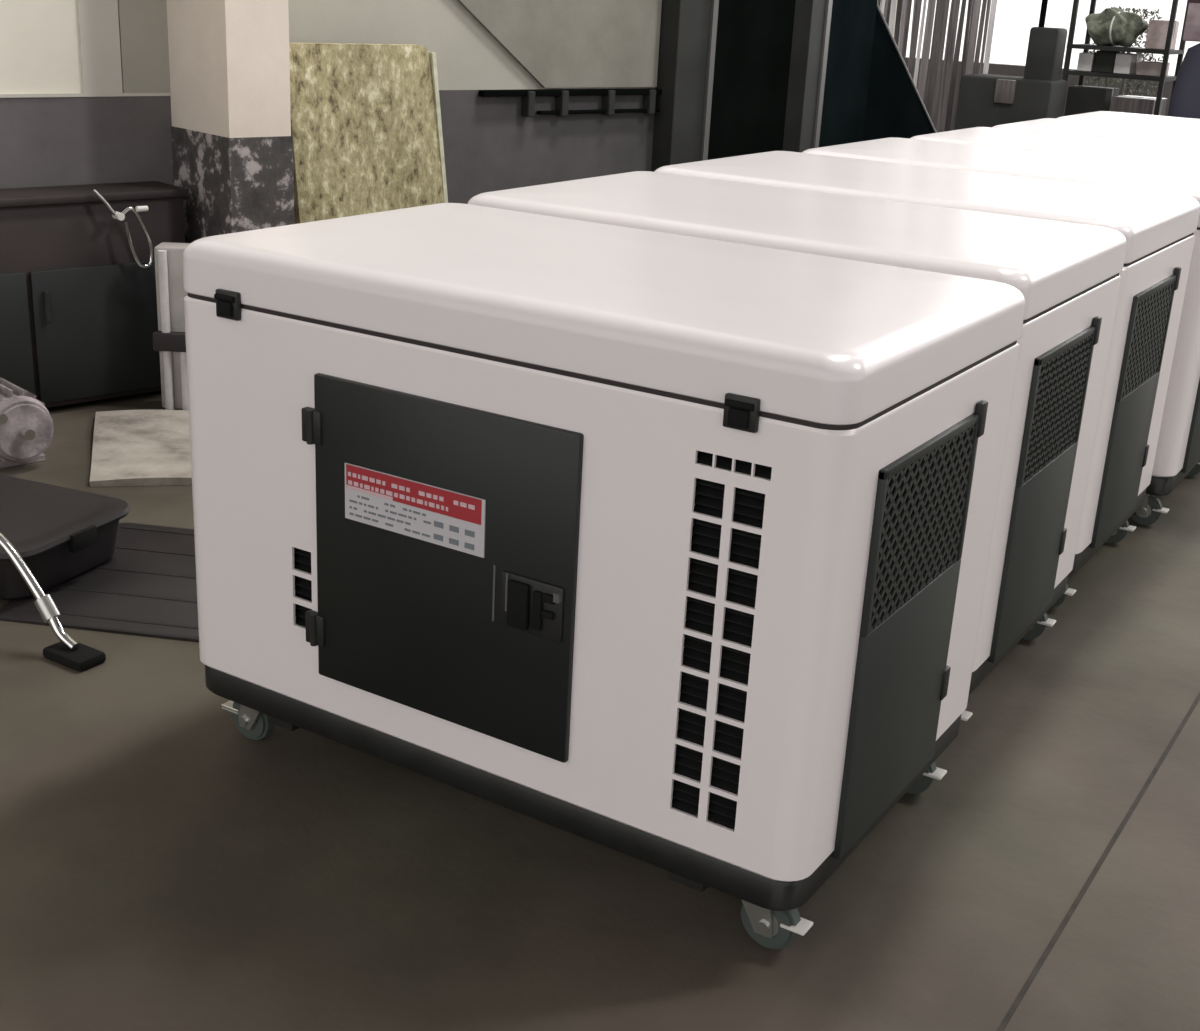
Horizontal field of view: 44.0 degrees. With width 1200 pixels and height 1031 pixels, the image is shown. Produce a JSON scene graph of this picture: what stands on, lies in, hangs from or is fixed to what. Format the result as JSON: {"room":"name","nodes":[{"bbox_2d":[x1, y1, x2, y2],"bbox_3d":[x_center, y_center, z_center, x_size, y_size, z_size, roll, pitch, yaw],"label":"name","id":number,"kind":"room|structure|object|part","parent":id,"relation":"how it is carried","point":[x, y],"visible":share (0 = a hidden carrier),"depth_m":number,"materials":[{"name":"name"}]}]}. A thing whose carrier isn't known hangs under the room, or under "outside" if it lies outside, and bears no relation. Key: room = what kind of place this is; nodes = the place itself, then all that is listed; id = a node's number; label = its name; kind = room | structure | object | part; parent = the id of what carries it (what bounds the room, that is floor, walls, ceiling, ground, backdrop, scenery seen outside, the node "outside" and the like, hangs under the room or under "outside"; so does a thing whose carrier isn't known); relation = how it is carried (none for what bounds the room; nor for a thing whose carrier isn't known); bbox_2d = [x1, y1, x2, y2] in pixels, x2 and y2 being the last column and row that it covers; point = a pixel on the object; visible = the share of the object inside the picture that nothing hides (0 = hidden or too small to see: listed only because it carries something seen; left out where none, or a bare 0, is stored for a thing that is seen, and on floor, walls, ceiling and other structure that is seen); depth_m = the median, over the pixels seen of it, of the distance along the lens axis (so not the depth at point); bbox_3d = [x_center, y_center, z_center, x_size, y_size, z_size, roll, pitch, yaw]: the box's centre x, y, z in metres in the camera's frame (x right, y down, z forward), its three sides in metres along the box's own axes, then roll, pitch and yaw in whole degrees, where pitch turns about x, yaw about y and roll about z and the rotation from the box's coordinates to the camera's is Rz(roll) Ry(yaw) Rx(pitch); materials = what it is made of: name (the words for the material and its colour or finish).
{"room":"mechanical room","nodes":[
{"label":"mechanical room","id":0,"kind":"room"},
{"bbox_2d":[166,0,290,137],"bbox_3d":[-1.073,-4.163,3.896,0.225,6.140,0.385,-15,26,-41],"label":"wall pillar","id":1,"kind":"structure","parent":0,"point":[229,62],"depth_m":4.74,"materials":[{"name":"paint"}]},
{"bbox_2d":[0,0,654,93],"bbox_3d":[-3.114,-3.369,2.650,9.298,7.000,0.250,-15,26,-41],"label":"wall","id":2,"kind":"structure","parent":0,"point":[468,57],"depth_m":5.32,"materials":[{"name":"grey paint"}]},
{"bbox_2d":[0,93,170,97],"bbox_3d":[-3.993,-0.723,2.661,6.999,0.010,0.012,-15,26,-41],"label":"trim","id":3,"kind":"structure","parent":2,"relation":"attached to","point":[56,94],"depth_m":4.74,"materials":[{"name":"grey"}]},
{"bbox_2d":[0,96,172,188],"bbox_3d":[-4.022,-0.271,2.829,6.999,0.960,0.016,-15,26,-41],"label":"wall panel","id":4,"kind":"object","parent":2,"relation":"attached to","point":[45,141],"depth_m":4.79,"materials":[{"name":"grey paint"}]},
{"bbox_2d":[77,0,122,93],"bbox_3d":[-1.452,-4.198,3.779,0.130,6.032,0.010,-15,26,-41],"label":"trim","id":5,"kind":"structure","parent":2,"relation":"attached to","point":[98,20],"depth_m":4.74,"materials":[{"name":"grey paint"}]},
{"bbox_2d":[118,0,170,92],"bbox_3d":[-1.341,-4.228,3.879,0.165,6.032,0.008,-15,26,-41],"label":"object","id":6,"kind":"structure","parent":2,"relation":"attached to","point":[143,27],"depth_m":4.84,"materials":[{"name":"grey paint"}]},
{"bbox_2d":[171,126,293,242],"bbox_3d":[-1.245,-0.869,5.068,0.233,0.860,0.389,-15,26,-41],"label":"pillar base","id":7,"kind":"object","parent":2,"relation":"attached to","point":[234,185],"depth_m":4.86,"materials":[{"name":"paint"}]},
{"bbox_2d":[439,88,653,203],"bbox_3d":[-0.615,-1.175,5.860,2.300,0.968,0.016,-15,26,-41],"label":"wall panel","id":8,"kind":"object","parent":2,"relation":"attached to","point":[488,144],"depth_m":6.05,"materials":[{"name":"grey paint"}]},
{"bbox_2d":[458,0,661,87],"bbox_3d":[-0.380,-2.424,5.547,1.820,1.600,0.030,-15,26,-41],"label":"wall panel","id":9,"kind":"object","parent":2,"relation":"attached to","point":[560,43],"visible":1,"depth_m":6.05,"materials":[{"name":"beige paint"}]},
{"bbox_2d":[479,88,661,116],"bbox_3d":[-0.102,-1.697,6.109,0.980,0.103,0.046,-15,26,-41],"label":"wall rail","id":10,"kind":"object","parent":2,"relation":"attached to","point":[562,95],"visible":1,"depth_m":6.09,"materials":[{"name":"metal"}]},
{"bbox_2d":[0,391,1199,1030],"bbox_3d":[5.941,-1.359,8.938,30.000,0.100,34.000,15,23,29],"label":"floor","id":11,"kind":"structure","parent":0,"point":[164,866],"depth_m":2.44,"materials":[{"name":"concrete"}]},
{"bbox_2d":[0,377,53,468],"bbox_3d":[-1.714,-0.269,4.261,0.208,0.225,0.380,-15,26,-41],"label":"motor","id":12,"kind":"object","parent":11,"relation":"on","point":[26,425],"visible":1,"depth_m":4.16,"materials":[{"name":"silver metal"}]},
{"bbox_2d":[0,532,105,670],"bbox_3d":[-1.178,0.157,3.101,0.339,0.255,0.070,15,23,29],"label":"pipe","id":13,"kind":"object","parent":11,"relation":"on","point":[70,653],"visible":1,"depth_m":3.08,"materials":[{"name":"silver metal"}]},
{"bbox_2d":[0,181,187,407],"bbox_3d":[-2.206,-0.570,4.317,2.140,0.665,0.232,-15,26,-41],"label":"base cabinet","id":14,"kind":"object","parent":11,"relation":"on","point":[79,318],"visible":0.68,"depth_m":4.70,"materials":[{"name":"black wood"}]},
{"bbox_3d":[-1.957,-0.499,4.461,0.505,0.420,0.015,-15,26,-41],"label":"cabinet door","id":15,"kind":"part","parent":14,"relation":"part of","materials":[{"name":"black wood"}]},
{"bbox_3d":[-1.718,-0.648,4.615,0.015,0.100,0.019,-15,26,-41],"label":"door handle","id":16,"kind":"part","parent":14,"relation":"part of","materials":[{"name":"metal"}]},
{"bbox_2d":[0,181,187,207],"bbox_3d":[-2.196,-0.873,4.215,2.140,0.025,0.215,-15,26,-41],"label":"countertop","id":17,"kind":"structure","parent":14,"relation":"on","point":[49,195],"depth_m":4.67,"materials":[{"name":"black stone"}]},
{"bbox_3d":[-1.576,-0.600,4.800,0.505,0.420,0.015,-15,26,-41],"label":"cabinet door","id":18,"kind":"part","parent":14,"relation":"part of","materials":[{"name":"black wood"}]},
{"bbox_2d":[92,189,153,268],"bbox_3d":[-1.495,-0.900,4.685,0.184,0.258,0.045,-11,24,-35],"label":"cable loop","id":19,"kind":"object","parent":14,"relation":"hanging from","point":[116,215],"visible":1,"depth_m":4.70,"materials":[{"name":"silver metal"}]},
{"bbox_2d":[0,522,198,641],"bbox_3d":[-0.953,0.152,3.510,0.690,0.010,0.630,6,20,7],"label":"rubber mat","id":20,"kind":"object","parent":11,"relation":"on","point":[148,587],"visible":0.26,"depth_m":3.41,"materials":[{"name":"black rubber"}]},
{"bbox_2d":[0,474,129,599],"bbox_3d":[-1.424,0.048,3.516,0.520,0.133,0.428,10,21,20],"label":"plastic tub","id":21,"kind":"object","parent":20,"relation":"on","point":[61,534],"visible":0.94,"depth_m":3.46,"materials":[{"name":"black plastic"}]},
{"bbox_2d":[90,410,191,486],"bbox_3d":[-1.311,-0.212,4.461,0.400,0.024,0.730,-3,20,-16],"label":"tile","id":22,"kind":"object","parent":11,"relation":"on","point":[131,447],"visible":0.7,"depth_m":4.40,"materials":[{"name":"beige stone"}]},
{"bbox_2d":[152,242,189,409],"bbox_3d":[-1.337,-0.606,4.809,0.190,0.530,0.132,2,20,-3],"label":"post","id":23,"kind":"object","parent":11,"relation":"on","point":[169,340],"visible":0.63,"depth_m":4.75,"materials":[{"name":"white metal"}]},
{"bbox_2d":[289,43,447,223],"bbox_3d":[-0.801,-1.075,5.288,0.718,1.145,0.104,-15,26,-41],"label":"board","id":24,"kind":"object","parent":11,"relation":"on","point":[366,124],"visible":0.51,"depth_m":5.15,"materials":[{"name":"beige stone"}]},
{"bbox_2d":[183,203,1024,948],"bbox_3d":[-0.026,0.021,2.616,1.258,0.948,0.774,15,23,29],"label":"generator","id":25,"kind":"object","parent":11,"relation":"on","point":[666,551],"visible":1,"depth_m":2.24,"materials":[{"name":"white paint"}]},
{"bbox_3d":[-0.611,-0.342,2.425,0.040,0.035,0.010,15,23,29],"label":"latch lever","id":26,"kind":"part","parent":25,"relation":"part of","materials":[{"name":"black plastic"}]},
{"bbox_3d":[-0.392,0.280,2.958,0.060,0.027,0.690,15,23,29],"label":"cross rail","id":27,"kind":"part","parent":25,"relation":"part of","materials":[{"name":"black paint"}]},
{"bbox_3d":[-0.568,-0.096,2.891,0.014,0.611,0.397,15,23,29],"label":"panel","id":28,"kind":"part","parent":25,"relation":"part of","materials":[{"name":"metal"}]},
{"bbox_2d":[294,548,311,626],"bbox_3d":[-0.495,0.123,2.532,0.057,0.141,0.016,15,23,29],"label":"vent grille","id":29,"kind":"object","parent":25,"relation":"attached to","point":[303,569],"depth_m":2.53,"materials":[{"name":"black"}]},
{"bbox_2d":[346,472,474,510],"bbox_3d":[-0.298,-0.029,2.312,0.256,0.028,0.001,15,23,29],"label":"print","id":30,"kind":"object","parent":25,"relation":"attached to","point":[388,490],"depth_m":2.32,"materials":[{"name":"red paper"}]},
{"bbox_2d":[349,495,474,549],"bbox_3d":[-0.297,0.009,2.325,0.250,0.037,0.001,15,23,29],"label":"print","id":31,"kind":"object","parent":25,"relation":"attached to","point":[413,521],"depth_m":2.32,"materials":[{"name":"grey paper"}]},
{"bbox_3d":[-0.251,0.077,2.329,0.507,0.528,0.014,15,23,29],"label":"door","id":32,"kind":"part","parent":25,"relation":"part of","materials":[{"name":"grey paint"}]},
{"bbox_3d":[-0.141,0.116,2.252,0.004,0.061,0.004,15,23,29],"label":"handle trim","id":33,"kind":"part","parent":25,"relation":"part of","materials":[{"name":"grey metal"}]},
{"bbox_3d":[-0.104,0.140,2.231,0.083,0.074,0.010,15,23,29],"label":"handle","id":34,"kind":"part","parent":25,"relation":"part of","materials":[{"name":"black plastic"}]},
{"bbox_3d":[-0.102,0.137,2.238,0.113,0.090,0.007,15,23,29],"label":"handle plate","id":35,"kind":"part","parent":25,"relation":"part of","materials":[{"name":"black paint"}]},
{"bbox_3d":[0.002,-0.384,2.482,1.230,0.094,0.750,15,23,29],"label":"lid","id":36,"kind":"part","parent":25,"relation":"part of","materials":[{"name":"white metal"}]},
{"bbox_3d":[0.316,0.464,2.545,0.060,0.027,0.690,15,23,29],"label":"cross rail","id":37,"kind":"part","parent":25,"relation":"part of","materials":[{"name":"black metal"}]},
{"bbox_2d":[672,478,764,828],"bbox_3d":[0.172,0.200,2.112,0.121,0.518,0.016,15,23,29],"label":"vent grille","id":38,"kind":"object","parent":25,"relation":"attached to","point":[721,666],"depth_m":2.10,"materials":[{"name":"black"}]},
{"bbox_2d":[697,452,771,478],"bbox_3d":[0.191,-0.073,2.018,0.126,0.027,0.026,15,23,29],"label":"vent grille","id":39,"kind":"object","parent":25,"relation":"attached to","point":[755,464],"depth_m":2.01,"materials":[{"name":"black"}]},
{"bbox_3d":[0.183,-0.133,1.961,0.040,0.035,0.010,15,23,29],"label":"latch lever","id":40,"kind":"part","parent":25,"relation":"part of","materials":[{"name":"black plastic"}]},
{"bbox_3d":[0.473,0.175,2.283,0.014,0.611,0.397,15,23,29],"label":"panel","id":41,"kind":"part","parent":25,"relation":"part of","materials":[{"name":"black metal"}]},
{"bbox_2d":[708,0,795,159],"bbox_3d":[0.792,-4.247,6.108,0.064,6.680,0.704,17,24,35],"label":"window","id":42,"kind":"structure","parent":11,"relation":"on","point":[754,37],"depth_m":6.90,"materials":[{"name":"black glass"}]},
{"bbox_2d":[467,171,1125,721],"bbox_3d":[0.387,-0.203,3.308,1.258,0.948,0.774,14,23,29],"label":"generator","id":43,"kind":"object","parent":11,"relation":"on","point":[1068,278],"visible":0.24,"depth_m":2.96,"materials":[{"name":"white metal"}]},
{"bbox_3d":[0.414,-0.608,3.174,1.230,0.094,0.750,14,23,29],"label":"lid","id":44,"kind":"part","parent":43,"relation":"part of","materials":[{"name":"white metal"}]},
{"bbox_3d":[0.887,-0.050,2.977,0.014,0.611,0.397,15,23,29],"label":"panel","id":45,"kind":"part","parent":43,"relation":"part of","materials":[{"name":"black metal"}]},
{"bbox_2d":[782,0,832,152],"bbox_3d":[1.118,-4.494,6.434,0.180,7.000,0.260,15,23,29],"label":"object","id":46,"kind":"object","parent":11,"relation":"on","point":[812,18],"visible":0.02,"depth_m":7.21,"materials":[{"name":"grey metal"}]},
{"bbox_2d":[819,0,876,146],"bbox_3d":[1.360,-4.481,6.850,0.064,6.680,0.620,15,23,30],"label":"window","id":47,"kind":"structure","parent":11,"relation":"on","point":[852,26],"depth_m":7.65,"materials":[{"name":"black glass"}]},
{"bbox_2d":[863,2,936,140],"bbox_3d":[1.201,-3.131,7.991,2.480,3.400,0.071,15,23,29],"label":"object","id":48,"kind":"object","parent":11,"relation":"on","point":[895,107],"visible":0.26,"depth_m":8.01,"materials":[{"name":"fabric"}]},
{"bbox_2d":[654,151,1199,607],"bbox_3d":[0.805,-0.414,3.962,1.258,0.948,0.774,15,23,30],"label":"generator","id":49,"kind":"object","parent":11,"relation":"on","point":[1158,229],"visible":0.29,"depth_m":3.61,"materials":[{"name":"white metal"}]},
{"bbox_3d":[0.833,-0.819,3.829,1.230,0.094,0.750,15,23,30],"label":"lid","id":50,"kind":"part","parent":49,"relation":"part of","materials":[{"name":"white metal"}]},
{"bbox_3d":[1.303,-0.260,3.628,0.014,0.611,0.397,15,23,30],"label":"panel","id":51,"kind":"part","parent":49,"relation":"part of","materials":[{"name":"black metal"}]},
{"bbox_2d":[802,137,1199,524],"bbox_3d":[1.266,-0.613,4.587,1.258,0.948,0.774,14,23,29],"label":"generator","id":52,"kind":"object","parent":11,"relation":"on","point":[1177,457],"visible":0.19,"depth_m":4.17,"materials":[{"name":"white metal"}]},
{"bbox_3d":[1.294,-1.017,4.453,1.230,0.094,0.750,14,23,29],"label":"lid","id":53,"kind":"part","parent":52,"relation":"part of","materials":[{"name":"white metal"}]},
{"bbox_3d":[1.767,-0.459,4.256,0.014,0.611,0.397,15,23,29],"label":"panel","id":54,"kind":"part","parent":52,"relation":"part of","materials":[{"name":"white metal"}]},
{"bbox_2d":[954,0,1067,129],"bbox_3d":[2.562,-2.871,9.103,0.580,2.300,0.380,15,23,29],"label":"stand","id":55,"kind":"object","parent":11,"relation":"on","point":[984,100],"visible":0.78,"depth_m":9.02,"materials":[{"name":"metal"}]},
{"bbox_2d":[910,127,1199,167],"bbox_3d":[1.720,-0.812,5.215,1.258,0.948,0.774,15,23,29],"label":"generator","id":56,"kind":"object","parent":11,"relation":"on","point":[1171,154],"visible":0.05,"depth_m":5.01,"materials":[{"name":"white metal"}]},
{"bbox_2d":[992,118,1199,146],"bbox_3d":[2.166,-1.014,5.848,1.258,0.948,0.774,15,23,29],"label":"generator","id":57,"kind":"object","parent":11,"relation":"on","point":[1048,125],"visible":0.06,"depth_m":5.68,"materials":[{"name":"white metal"}]},
{"bbox_2d":[996,692,1199,1030],"bbox_3d":[5.343,-1.554,9.275,0.008,0.021,34.000,15,23,29],"label":"joint","id":58,"kind":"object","parent":11,"relation":"in","point":[1086,885],"depth_m":2.49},
{"bbox_2d":[1085,6,1163,96],"bbox_3d":[5.034,-4.159,14.366,0.805,1.445,0.836,15,23,29],"label":"shrub","id":59,"kind":"object","parent":11,"relation":"on","point":[1136,89],"visible":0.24,"depth_m":14.23,"materials":[{"name":"green plant"}]},
{"bbox_2d":[1062,0,1188,114],"bbox_3d":[3.332,-2.688,9.568,0.630,1.720,0.430,15,23,29],"label":"storage rack","id":60,"kind":"object","parent":11,"relation":"on","point":[1086,46],"visible":0.32,"depth_m":9.36,"materials":[{"name":"metal"}]},
{"bbox_2d":[1077,52,1095,70],"bbox_3d":[3.161,-2.932,9.604,0.096,0.112,0.260,13,22,26],"label":"storage box","id":61,"kind":"object","parent":60,"relation":"on","point":[1086,60],"visible":0.74,"depth_m":9.50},
{"bbox_2d":[1064,85,1118,115],"bbox_3d":[3.194,-2.662,9.669,0.246,0.242,0.340,14,22,29],"label":"crate","id":62,"kind":"object","parent":60,"relation":"on","point":[1081,99],"visible":0.57,"depth_m":9.53,"materials":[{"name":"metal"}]},
{"bbox_2d":[1093,50,1124,72],"bbox_3d":[3.267,-2.914,9.539,0.126,0.132,0.260,14,22,28],"label":"crate","id":63,"kind":"object","parent":60,"relation":"on","point":[1104,60],"visible":0.63,"depth_m":9.43,"materials":[{"name":"metal"}]},
{"bbox_2d":[1085,7,1146,46],"bbox_3d":[3.278,-3.112,9.468,0.384,0.236,0.352,15,23,29],"label":"cloth bundle","id":64,"kind":"object","parent":60,"relation":"on","point":[1113,26],"visible":1,"depth_m":9.38,"materials":[{"name":"green fabric"}]},
{"bbox_3d":[3.294,-3.099,9.462,0.012,0.208,0.352,15,23,29],"label":"tie cord","id":65,"kind":"part","parent":64,"relation":"part of","materials":[{"name":"white fabric"}]},
{"bbox_2d":[1063,69,1176,81],"bbox_3d":[3.339,-2.820,9.521,0.630,0.024,0.430,15,23,29],"label":"shelf","id":66,"kind":"object","parent":60,"relation":"attached to","point":[1162,78],"depth_m":9.37,"materials":[{"name":"metal"}]},
{"bbox_2d":[1066,44,1184,54],"bbox_3d":[3.347,-2.970,9.468,0.630,0.024,0.430,15,23,29],"label":"shelf","id":67,"kind":"object","parent":60,"relation":"attached to","point":[1086,47],"depth_m":9.33,"materials":[{"name":"metal"}]},
{"bbox_2d":[1113,53,1142,73],"bbox_3d":[3.368,-2.883,9.482,0.106,0.122,0.260,15,23,30],"label":"storage box","id":68,"kind":"object","parent":60,"relation":"on","point":[1125,63],"visible":0.9,"depth_m":9.39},
{"bbox_2d":[1110,95,1166,115],"bbox_3d":[3.446,-2.577,9.528,0.266,0.202,0.340,15,23,30],"label":"crate","id":69,"kind":"object","parent":60,"relation":"on","point":[1125,103],"visible":0.48,"depth_m":9.39,"materials":[{"name":"grey wood"}]},
{"bbox_2d":[1137,61,1169,75],"bbox_3d":[3.502,-2.829,9.410,0.156,0.082,0.240,13,22,27],"label":"storage box","id":70,"kind":"object","parent":60,"relation":"on","point":[1149,68],"visible":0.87,"depth_m":9.31,"materials":[{"name":"beige cardboard"}]},
{"bbox_2d":[1145,20,1178,49],"bbox_3d":[3.529,-3.018,9.331,0.146,0.172,0.260,13,22,26],"label":"storage box","id":71,"kind":"object","parent":60,"relation":"on","point":[1157,31],"visible":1,"depth_m":9.23,"materials":[{"name":"beige cardboard"}]},
{"bbox_2d":[1183,0,1199,41],"bbox_3d":[3.694,-2.873,8.581,0.550,0.285,0.330,13,22,27],"label":"storage box","id":72,"kind":"object","parent":60,"relation":"on","point":[1192,24],"visible":1,"depth_m":8.56,"materials":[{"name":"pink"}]},
{"bbox_3d":[3.699,-2.972,8.546,0.550,0.075,0.330,13,22,27],"label":"box lid","id":73,"kind":"part","parent":72,"relation":"part of","materials":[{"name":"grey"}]},
{"bbox_2d":[1056,111,1199,130],"bbox_3d":[2.608,-1.217,6.483,1.258,0.948,0.774,15,23,29],"label":"generator","id":74,"kind":"object","parent":11,"relation":"on","point":[1181,123],"visible":0.03,"depth_m":6.34,"materials":[{"name":"white metal"}]},
{"bbox_2d":[1168,43,1199,118],"bbox_3d":[3.792,-2.121,8.759,0.900,1.240,0.600,15,23,29],"label":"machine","id":75,"kind":"object","parent":11,"relation":"on","point":[1185,101],"visible":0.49,"depth_m":8.59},
{"bbox_2d":[651,0,718,171],"bbox_3d":[0.466,-4.244,5.635,0.220,7.000,0.205,-15,26,-41],"label":"window frame","id":76,"kind":"structure","parent":0,"point":[688,28],"depth_m":6.40,"materials":[{"name":"grey metal"}]},
{"bbox_2d":[877,0,896,37],"bbox_3d":[7.538,-5.383,9.878,30.000,7.000,0.300,15,23,29],"label":"wall","id":77,"kind":"structure","parent":0,"point":[896,0],"depth_m":13.29,"materials":[{"name":"grey paint"}]},
{"bbox_2d":[877,0,996,132],"bbox_3d":[2.077,-3.569,9.568,1.300,3.147,0.095,13,22,27],"label":"curtain","id":78,"kind":"object","parent":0,"point":[929,96],"visible":0.22,"depth_m":9.66,"materials":[{"name":"fabric"}]},
{"bbox_2d":[905,57,1172,130],"bbox_3d":[8.392,-3.566,14.185,18.000,0.780,0.200,15,23,29],"label":"wall","id":79,"kind":"structure","parent":0,"point":[996,69],"depth_m":16.17,"materials":[{"name":"grey paint"}]}
]}

